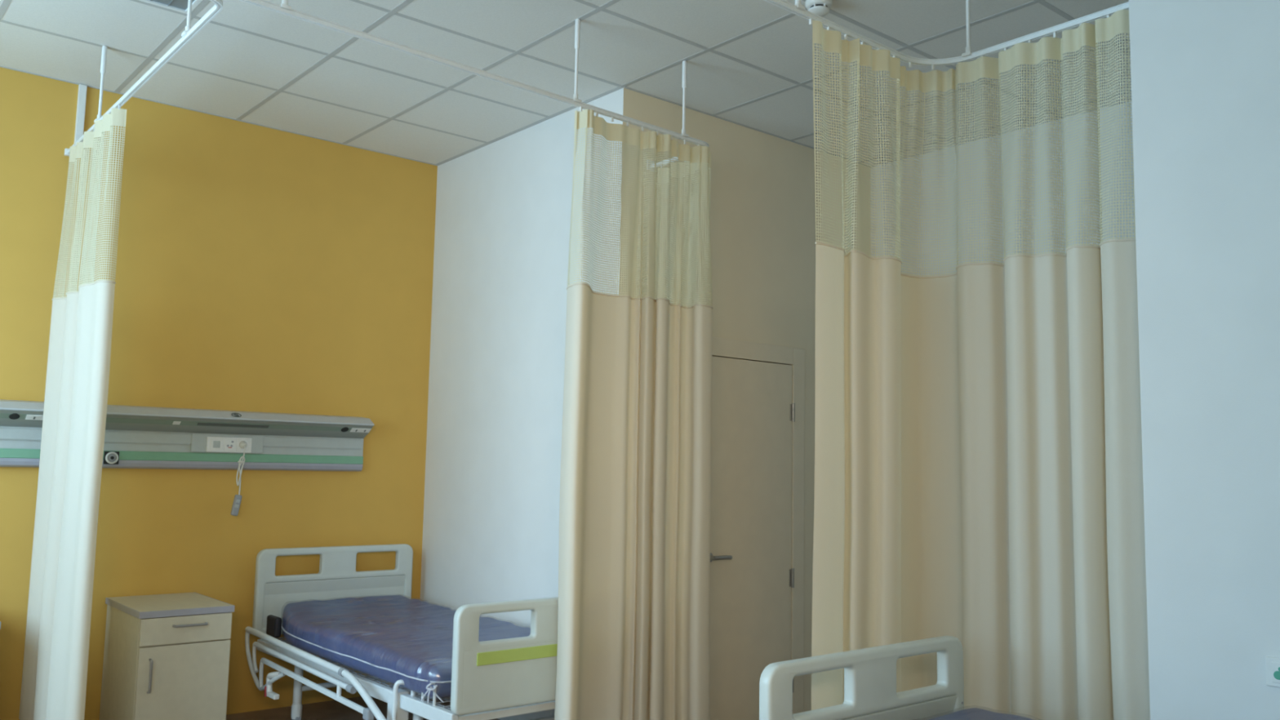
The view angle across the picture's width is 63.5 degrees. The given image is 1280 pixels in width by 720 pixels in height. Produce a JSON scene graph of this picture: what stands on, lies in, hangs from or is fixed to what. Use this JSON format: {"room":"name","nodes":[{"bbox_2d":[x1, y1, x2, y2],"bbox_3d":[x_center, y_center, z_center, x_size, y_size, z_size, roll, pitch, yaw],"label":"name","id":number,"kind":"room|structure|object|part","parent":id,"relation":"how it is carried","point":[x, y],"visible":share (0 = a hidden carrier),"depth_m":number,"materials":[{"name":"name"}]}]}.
{"room":"hospital room","nodes":[
{"label":"hospital room","id":0,"kind":"room"},
{"bbox_2d":[0,66,437,719],"bbox_3d":[-2.158,0.228,5.528,6.420,3.220,0.150,6,-8,-40],"label":"wall","id":1,"kind":"structure","parent":0,"point":[259,268],"depth_m":5.42,"materials":[{"name":"yellow paint"}]},
{"bbox_2d":[74,84,87,142],"bbox_3d":[-2.734,-1.187,5.048,0.034,0.320,0.025,6,-8,-40],"label":"duct","id":2,"kind":"object","parent":1,"relation":"attached to","point":[82,94],"visible":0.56,"depth_m":5.04,"materials":[{"name":"white plastic"}]},
{"bbox_2d":[0,399,374,471],"bbox_3d":[-2.910,0.329,4.671,3.590,0.309,0.169,6,-8,-40],"label":"bedhead unit","id":3,"kind":"object","parent":1,"relation":"attached to","point":[135,437],"visible":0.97,"depth_m":5.26,"materials":[{"name":"white plastic"}]},
{"bbox_2d":[25,414,43,420],"bbox_3d":[-2.755,0.264,4.751,0.120,0.024,0.032,6,-8,-40],"label":"socket","id":4,"kind":"object","parent":3,"relation":"attached to","point":[28,417],"depth_m":4.73,"materials":[{"name":"white plastic"}]},
{"bbox_3d":[-3.288,0.295,4.393,2.652,0.054,0.010,6,-8,-40],"label":"panel","id":5,"kind":"part","parent":3,"relation":"part of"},
{"bbox_2d":[103,451,119,464],"bbox_3d":[-2.551,0.472,4.991,0.066,0.062,0.021,6,-8,-40],"label":"outlet","id":6,"kind":"object","parent":3,"relation":"attached to","point":[109,457],"depth_m":4.98,"materials":[{"name":"grey plastic"}]},
{"bbox_2d":[172,421,181,424],"bbox_3d":[-2.301,0.312,5.131,0.034,0.017,0.023,6,-8,-40],"label":"rocker switch","id":7,"kind":"object","parent":3,"relation":"attached to","point":[173,422],"depth_m":5.13,"materials":[{"name":"white plastic"}]},
{"bbox_3d":[-2.884,0.245,4.649,3.588,0.056,0.075,6,-8,-40],"label":"underside panel","id":8,"kind":"part","parent":3,"relation":"part of","materials":[{"name":"grey metal"}]},
{"bbox_2d":[213,440,220,448],"bbox_3d":[-2.171,0.433,5.300,0.034,0.035,0.004,6,-8,-40],"label":"switch","id":9,"kind":"object","parent":3,"relation":"attached to","point":[216,444],"depth_m":5.30,"materials":[{"name":"grey plastic"}]},
{"bbox_3d":[-2.125,0.439,5.349,0.227,0.078,0.009,6,-8,-40],"label":"socket plate","id":10,"kind":"part","parent":3,"relation":"part of","materials":[{"name":"white plastic"}]},
{"bbox_2d":[231,440,247,515],"bbox_3d":[-2.079,0.613,5.356,0.058,0.387,0.043,2,-6,-7],"label":"handset","id":11,"kind":"object","parent":3,"relation":"hanging from","point":[237,498],"visible":1,"depth_m":5.35,"materials":[{"name":"grey plastic"}]},
{"bbox_3d":[-2.069,0.570,5.353,0.037,0.267,0.033,3,-6,-19],"label":"cord","id":12,"kind":"part","parent":11,"relation":"part of","materials":[{"name":"white plastic"}]},
{"bbox_3d":[-1.787,0.454,5.652,0.558,0.054,0.010,6,-8,-40],"label":"panel","id":13,"kind":"part","parent":3,"relation":"part of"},
{"bbox_2d":[350,427,371,432],"bbox_3d":[-1.556,0.391,5.755,0.113,0.024,0.032,6,-8,-40],"label":"socket","id":14,"kind":"object","parent":3,"relation":"attached to","point":[352,429],"depth_m":5.75,"materials":[{"name":"white plastic"}]},
{"bbox_2d":[0,65,437,165],"bbox_3d":[-2.806,-1.357,5.009,4.110,0.005,0.012,6,-8,-40],"label":"trim","id":15,"kind":"structure","parent":1,"relation":"attached to","point":[0,65],"depth_m":5.46,"materials":[{"name":"grey metal"}]},
{"bbox_2d":[226,692,499,719],"bbox_3d":[-0.223,1.678,3.036,6.420,0.100,6.350,6,-8,-40],"label":"floor","id":16,"kind":"structure","parent":0,"point":[335,709],"depth_m":5.40,"materials":[{"name":"plastic"}]},
{"bbox_2d":[98,591,235,719],"bbox_3d":[-2.225,1.456,4.845,0.412,0.634,0.618,6,-8,-40],"label":"bedside cabinet","id":17,"kind":"object","parent":16,"relation":"on","point":[166,656],"visible":1,"depth_m":4.67,"materials":[{"name":"beige laminate"}]},
{"bbox_3d":[-2.148,1.387,4.529,0.011,0.152,0.029,6,-8,-40],"label":"handle","id":18,"kind":"part","parent":17,"relation":"part of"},
{"bbox_2d":[107,592,232,612],"bbox_3d":[-2.228,1.156,4.886,0.404,0.028,0.586,6,-8,-40],"label":"countertop","id":19,"kind":"structure","parent":17,"relation":"on","point":[142,603],"depth_m":4.87,"materials":[{"name":"beige laminate"}]},
{"bbox_3d":[-2.050,1.494,4.632,0.392,0.433,0.018,6,-8,-40],"label":"door","id":20,"kind":"part","parent":17,"relation":"part of","materials":[{"name":"beige laminate"}]},
{"bbox_3d":[-2.045,1.214,4.661,0.392,0.118,0.018,6,-8,-40],"label":"drawer","id":21,"kind":"part","parent":17,"relation":"part of","materials":[{"name":"beige laminate"}]},
{"bbox_3d":[-2.021,1.193,4.653,0.151,0.012,0.029,6,-8,-40],"label":"handle","id":22,"kind":"part","parent":17,"relation":"part of","materials":[{"name":"silver metal"}]},
{"bbox_2d":[244,543,558,719],"bbox_3d":[-1.002,1.374,4.843,1.046,0.845,2.078,6,-8,-40],"label":"hospital bed","id":23,"kind":"object","parent":16,"relation":"on","point":[492,679],"visible":0.7,"depth_m":4.17,"materials":[{"name":"grey plastic"}]},
{"bbox_3d":[-1.905,1.477,5.118,0.018,0.133,0.065,6,-8,-40],"label":"arm","id":24,"kind":"part","parent":23,"relation":"part of"},
{"bbox_3d":[-1.847,1.527,5.043,0.019,0.136,0.030,6,-8,-40],"label":"arm","id":25,"kind":"part","parent":23,"relation":"part of"},
{"bbox_3d":[-1.841,1.479,5.063,0.052,0.267,0.442,6,-8,-40],"label":"curved arm","id":26,"kind":"part","parent":23,"relation":"part of"},
{"bbox_3d":[-1.753,1.547,4.936,0.101,0.128,0.035,-3,-7,36],"label":"brake lever","id":27,"kind":"part","parent":23,"relation":"part of","materials":[{"name":"white plastic"}]},
{"bbox_3d":[-1.617,1.339,4.793,0.028,0.060,1.131,6,-8,-40],"label":"rail","id":28,"kind":"part","parent":23,"relation":"part of","materials":[{"name":"white metal"}]},
{"bbox_3d":[-1.683,1.589,5.090,0.042,0.300,0.041,6,-8,-40],"label":"leg","id":29,"kind":"part","parent":23,"relation":"part of","materials":[{"name":"white metal"}]},
{"bbox_3d":[-1.654,1.242,5.637,0.890,0.445,0.042,6,-8,-40],"label":"headboard","id":30,"kind":"part","parent":23,"relation":"part of","materials":[{"name":"white plastic"}]},
{"bbox_3d":[-1.660,1.312,5.636,0.826,0.249,0.027,6,-8,-40],"label":"panel","id":31,"kind":"part","parent":23,"relation":"part of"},
{"bbox_3d":[-1.274,1.401,4.376,0.020,0.060,0.019,6,-8,-40],"label":"short post","id":32,"kind":"part","parent":23,"relation":"part of","materials":[{"name":"white metal"}]},
{"bbox_3d":[-1.075,1.403,4.137,0.028,0.236,0.554,6,-8,-40],"label":"rail arm","id":33,"kind":"part","parent":23,"relation":"part of"},
{"bbox_2d":[266,595,530,703],"bbox_3d":[-1.036,1.308,4.888,0.901,0.188,1.810,6,-8,-40],"label":"mattress","id":34,"kind":"object","parent":23,"relation":"on","point":[393,638],"visible":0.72,"depth_m":4.73,"materials":[{"name":"blue plastic"}]},
{"bbox_3d":[-0.896,1.509,4.161,0.042,0.300,0.041,6,-8,-40],"label":"leg","id":35,"kind":"part","parent":23,"relation":"part of","materials":[{"name":"white metal"}]},
{"bbox_3d":[-0.345,1.142,4.088,0.890,0.397,0.042,6,-8,-40],"label":"footboard","id":36,"kind":"part","parent":23,"relation":"part of","materials":[{"name":"white plastic"}]},
{"bbox_3d":[-0.342,1.211,4.076,0.826,0.201,0.027,6,-8,-40],"label":"panel","id":37,"kind":"part","parent":23,"relation":"part of","materials":[{"name":"beige plastic"}]},
{"bbox_2d":[759,635,964,719],"bbox_3d":[1.306,1.132,2.148,1.046,0.865,2.078,6,-8,-40],"label":"hospital bed","id":38,"kind":"object","parent":16,"relation":"on","point":[870,693],"visible":1,"depth_m":2.93,"materials":[{"name":"grey plastic"}]},
{"bbox_2d":[928,707,1033,719],"bbox_3d":[1.309,0.994,2.170,0.889,0.188,1.927,6,-8,-40],"label":"mattress","id":39,"kind":"object","parent":38,"relation":"on","point":[973,713],"visible":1,"depth_m":3.00,"materials":[{"name":"blue plastic"}]},
{"bbox_2d":[419,94,608,719],"bbox_3d":[-0.682,0.261,5.574,0.120,3.220,1.680,6,-8,-40],"label":"wall","id":40,"kind":"structure","parent":0,"point":[491,520],"depth_m":5.58,"materials":[{"name":"white paint"}]},
{"bbox_2d":[437,86,623,165],"bbox_3d":[-0.660,-1.251,5.636,0.012,0.005,1.788,6,-8,-40],"label":"trim","id":41,"kind":"structure","parent":40,"relation":"attached to","point":[619,88],"depth_m":5.55,"materials":[{"name":"grey metal"}]},
{"bbox_2d":[0,0,1131,165],"bbox_3d":[-0.159,-1.574,3.370,6.420,0.200,6.350,6,-8,-40],"label":"ceiling","id":42,"kind":"structure","parent":0,"point":[750,62],"depth_m":4.62,"materials":[{"name":"tile"}]},
{"bbox_2d":[64,0,222,156],"bbox_3d":[-2.829,-1.324,3.493,2.122,0.374,2.249,6,-8,-40],"label":"rail","id":43,"kind":"object","parent":42,"relation":"hanging from","point":[189,33],"visible":0.77,"depth_m":3.84,"materials":[{"name":"white metal"}]},
{"bbox_2d":[18,104,126,719],"bbox_3d":[-2.434,0.260,4.421,0.092,2.600,0.788,6,-8,-42],"label":"privacy curtain","id":44,"kind":"object","parent":43,"relation":"hanging from","point":[55,664],"visible":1,"depth_m":4.28,"materials":[{"name":"fabric"}]},
{"bbox_3d":[-2.439,0.626,4.384,0.089,1.862,0.787,6,-8,-41],"label":"fabric panel","id":45,"kind":"part","parent":44,"relation":"part of","materials":[{"name":"fabric"}]},
{"bbox_3d":[-2.419,-0.623,4.515,0.081,0.650,0.781,6,-8,-41],"label":"net panel","id":46,"kind":"part","parent":44,"relation":"part of","materials":[{"name":"beige fabric"}]},
{"bbox_3d":[-2.378,-1.177,4.562,0.013,0.232,0.013,6,-8,-40],"label":"suspension rod","id":47,"kind":"part","parent":43,"relation":"part of","materials":[{"name":"white metal"}]},
{"bbox_3d":[-1.571,-1.259,3.609,0.013,0.232,0.013,6,-8,-40],"label":"suspension rod","id":48,"kind":"part","parent":43,"relation":"part of","materials":[{"name":"white metal"}]},
{"bbox_2d":[138,0,202,13],"bbox_3d":[-1.884,-1.474,3.838,0.574,0.031,0.574,6,-8,-40],"label":"recessed light","id":49,"kind":"object","parent":42,"relation":"in","point":[180,6],"visible":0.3,"depth_m":4.15,"materials":[{"name":"white metal"}]},
{"bbox_2d":[151,0,195,9],"bbox_3d":[-1.884,-1.472,3.838,0.534,0.014,0.534,6,-8,-40],"label":"diffuser","id":50,"kind":"object","parent":49,"relation":"attached to","point":[169,4],"depth_m":4.15,"materials":[{"name":"white plastic"}]},
{"bbox_2d":[239,0,709,171],"bbox_3d":[-0.601,-1.238,3.903,0.428,0.374,2.698,-4,-7,38],"label":"rail","id":51,"kind":"object","parent":42,"relation":"hanging from","point":[283,8],"visible":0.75,"depth_m":3.92,"materials":[{"name":"white metal"}]},
{"bbox_3d":[-0.258,-1.174,4.192,0.013,0.232,0.013,6,-8,-40],"label":"suspension rod","id":52,"kind":"part","parent":51,"relation":"part of","materials":[{"name":"white metal"}]},
{"bbox_2d":[554,106,712,719],"bbox_3d":[0.024,0.307,4.371,0.393,2.610,0.974,-2,-7,27],"label":"privacy curtain","id":53,"kind":"object","parent":51,"relation":"hanging from","point":[633,618],"visible":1,"depth_m":4.29,"materials":[{"name":"fabric"}]},
{"bbox_3d":[0.040,-0.580,4.461,0.379,0.650,0.938,-2,-7,27],"label":"net panel","id":54,"kind":"part","parent":53,"relation":"part of","materials":[{"name":"beige fabric"}]},
{"bbox_3d":[0.196,-1.123,4.602,0.013,0.232,0.013,6,-8,-40],"label":"suspension rod","id":55,"kind":"part","parent":51,"relation":"part of","materials":[{"name":"white metal"}]},
{"bbox_2d":[804,0,832,17],"bbox_3d":[0.691,-1.363,3.993,0.104,0.056,0.104,6,-8,-40],"label":"smoke detector","id":56,"kind":"object","parent":42,"relation":"attached to","point":[819,7],"visible":0.88,"depth_m":3.96,"materials":[{"name":"white plastic"}]},
{"bbox_2d":[763,0,1128,66],"bbox_3d":[1.056,-1.386,2.154,2.170,0.374,2.519,6,-8,-40],"label":"rail","id":57,"kind":"object","parent":42,"relation":"hanging from","point":[797,9],"visible":0.91,"depth_m":3.46,"materials":[{"name":"white metal"}]},
{"bbox_3d":[1.160,-1.201,3.655,0.013,0.232,0.013,6,-8,-40],"label":"suspension rod","id":58,"kind":"part","parent":57,"relation":"part of","materials":[{"name":"white metal"}]},
{"bbox_2d":[808,9,1150,719],"bbox_3d":[1.021,0.204,3.180,0.766,2.610,0.872,6,-8,-40],"label":"privacy curtain","id":59,"kind":"object","parent":57,"relation":"hanging from","point":[979,461],"visible":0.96,"depth_m":3.34,"materials":[{"name":"fabric"}]},
{"bbox_3d":[1.037,-0.683,3.273,0.759,0.650,0.856,6,-8,-40],"label":"net panel","id":60,"kind":"part","parent":59,"relation":"part of","materials":[{"name":"beige fabric"}]},
{"bbox_3d":[1.013,0.571,3.142,0.767,1.872,0.872,6,-8,-40],"label":"fabric panel","id":61,"kind":"part","parent":59,"relation":"part of","materials":[{"name":"fabric"}]},
{"bbox_2d":[603,88,871,711],"bbox_3d":[0.583,0.274,5.462,1.910,3.220,0.120,6,-8,-40],"label":"wall","id":62,"kind":"structure","parent":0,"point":[762,228],"depth_m":5.50,"materials":[{"name":"paint"}]},
{"bbox_2d":[623,86,871,167],"bbox_3d":[0.654,-1.232,5.566,1.910,0.005,0.012,6,-8,-40],"label":"trim","id":63,"kind":"structure","parent":62,"relation":"attached to","point":[626,87],"depth_m":5.40,"materials":[{"name":"grey metal"}]},
{"bbox_2d":[710,337,804,719],"bbox_3d":[0.557,0.884,5.283,0.870,1.970,0.098,6,-8,-40],"label":"door","id":64,"kind":"structure","parent":62,"relation":"attached to","point":[757,525],"depth_m":5.33,"materials":[{"name":"laminate"}]},
{"bbox_3d":[0.391,0.976,5.109,0.136,0.048,0.058,6,-8,-40],"label":"handle","id":65,"kind":"part","parent":64,"relation":"part of","materials":[{"name":"metal"}]},
{"bbox_2d":[871,101,1135,276],"bbox_3d":[2.155,0.275,5.172,0.120,3.220,5.950,6,-8,-40],"label":"wall","id":66,"kind":"structure","parent":0,"point":[1131,111],"depth_m":5.45,"materials":[{"name":"white paint"}]},
{"bbox_2d":[871,99,1131,166],"bbox_3d":[2.154,-1.234,5.261,0.010,0.005,2.388,6,-8,-40],"label":"trim","id":67,"kind":"structure","parent":66,"relation":"attached to","point":[1130,100],"depth_m":5.50,"materials":[{"name":"grey metal"}]},
{"bbox_2d":[1128,0,1279,719],"bbox_3d":[2.734,0.055,2.923,1.910,3.220,1.750,6,-8,-40],"label":"wall","id":68,"kind":"structure","parent":0,"point":[1205,74],"depth_m":2.84,"materials":[{"name":"white paint"}]},
{"bbox_2d":[1265,656,1279,687],"bbox_3d":[1.662,0.796,2.607,0.014,0.074,0.150,6,-8,-40],"label":"wall socket","id":69,"kind":"object","parent":68,"relation":"attached to","point":[1272,664],"visible":1,"depth_m":2.65,"materials":[{"name":"white plastic"}]}
]}

